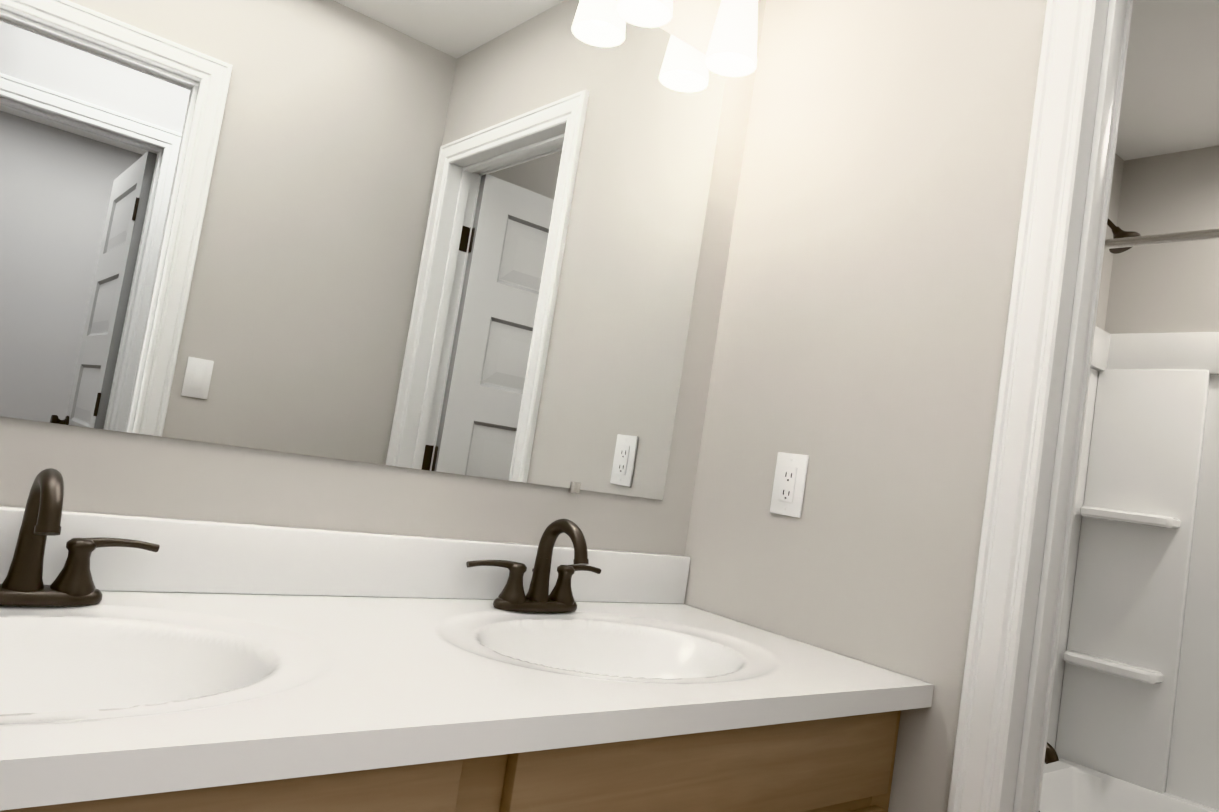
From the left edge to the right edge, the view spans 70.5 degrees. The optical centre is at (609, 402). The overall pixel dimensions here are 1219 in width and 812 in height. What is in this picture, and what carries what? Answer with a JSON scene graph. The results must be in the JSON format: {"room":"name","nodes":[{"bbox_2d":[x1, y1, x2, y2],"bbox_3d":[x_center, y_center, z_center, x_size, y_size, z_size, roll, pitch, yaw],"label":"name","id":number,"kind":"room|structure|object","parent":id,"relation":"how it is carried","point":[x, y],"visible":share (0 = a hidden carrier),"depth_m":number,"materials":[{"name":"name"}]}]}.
{"room":"bathroom","nodes":[
{"label":"bathroom","id":0,"kind":"room"},
{"bbox_2d":[0,0,1123,554],"bbox_3d":[0.269,0.063,1.945,3.690,2.440,0.156,12,-5,-39],"label":"wall","id":1,"kind":"structure","parent":0,"point":[124,472],"depth_m":1.42,"materials":[{"name":"paint"}]},
{"bbox_2d":[0,0,725,499],"bbox_3d":[-0.372,-0.371,1.340,1.443,0.934,0.009,12,-5,-39],"label":"mirror","id":2,"kind":"object","parent":1,"relation":"attached to","point":[456,236],"visible":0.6,"depth_m":1.33,"materials":[{"name":"white mirror"}]},
{"bbox_2d":[616,0,757,76],"bbox_3d":[0.073,-0.827,1.600,0.580,0.222,0.126,12,-5,-39],"label":"sconce","id":3,"kind":"object","parent":1,"relation":"attached to","point":[732,50],"visible":1,"depth_m":1.70,"materials":[{"name":"white glass"}]},
{"bbox_2d":[1104,229,1218,248],"bbox_3d":[1.549,-0.394,1.920,0.056,0.056,1.451,12,-5,-39],"label":"curtain rod","id":4,"kind":"object","parent":1,"relation":"attached to","point":[1189,236],"depth_m":2.13,"materials":[{"name":"silver metal"}]},
{"bbox_2d":[684,0,1046,811],"bbox_3d":[0.712,0.086,1.292,0.113,2.440,1.490,12,-5,-39],"label":"wall","id":5,"kind":"structure","parent":0,"point":[860,338],"depth_m":1.55,"materials":[{"name":"paint"}]},
{"bbox_2d":[770,452,808,517],"bbox_3d":[0.338,0.154,1.630,0.008,0.117,0.072,12,-5,-39],"label":"outlet","id":6,"kind":"object","parent":5,"relation":"attached to","point":[789,484],"visible":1,"depth_m":1.62,"materials":[{"name":"white plastic"}]},
{"bbox_2d":[947,0,1132,811],"bbox_3d":[0.879,0.263,1.044,0.151,2.109,0.828,12,-5,-39],"label":"door frame","id":7,"kind":"structure","parent":5,"relation":"attached to","point":[1006,696],"depth_m":1.31,"materials":[{"name":"white wood"}]},
{"bbox_2d":[1104,146,1218,333],"bbox_3d":[2.160,0.389,2.410,0.120,2.440,1.603,12,-5,-39],"label":"wall","id":8,"kind":"structure","parent":0,"point":[1167,288],"depth_m":2.90,"materials":[{"name":"paint"}]},
{"bbox_2d":[1115,0,1218,160],"bbox_3d":[1.834,-1.074,0.339,3.690,0.060,4.520,12,-5,-39],"label":"ceiling","id":9,"kind":"structure","parent":0,"point":[1170,99],"depth_m":2.48,"materials":[{"name":"paint"}]},
{"bbox_3d":[1.451,1.390,0.166,3.690,0.060,4.520,12,-5,-39],"label":"floor","id":10,"kind":"structure","parent":0,"visible":0},
{"bbox_2d":[0,468,933,811],"bbox_3d":[-0.332,0.636,1.053,1.594,1.004,0.589,12,-5,-39],"label":"bathroom vanity","id":11,"kind":"object","parent":10,"relation":"on","point":[158,664],"visible":1,"depth_m":1.03,"materials":[{"name":"white stone"}]},
{"bbox_2d":[0,468,159,605],"bbox_3d":[-0.649,0.154,0.981,0.281,0.161,0.142,12,-5,-39],"label":"faucet","id":12,"kind":"object","parent":11,"relation":"on","point":[23,585],"depth_m":1.00,"materials":[{"name":"brown metal"}]},
{"bbox_2d":[466,518,601,612],"bbox_3d":[-0.086,0.274,1.445,0.281,0.161,0.142,12,-5,-39],"label":"faucet","id":13,"kind":"object","parent":11,"relation":"on","point":[512,599],"depth_m":1.45,"materials":[{"name":"brown metal"}]},
{"bbox_2d":[1039,219,1218,811],"bbox_3d":[1.728,0.467,2.116,0.876,2.115,1.448,12,-5,-39],"label":"shower stall","id":14,"kind":"object","parent":10,"relation":"on","point":[1134,720],"visible":0.44,"depth_m":2.75,"materials":[{"name":"white plastic"}]}
]}

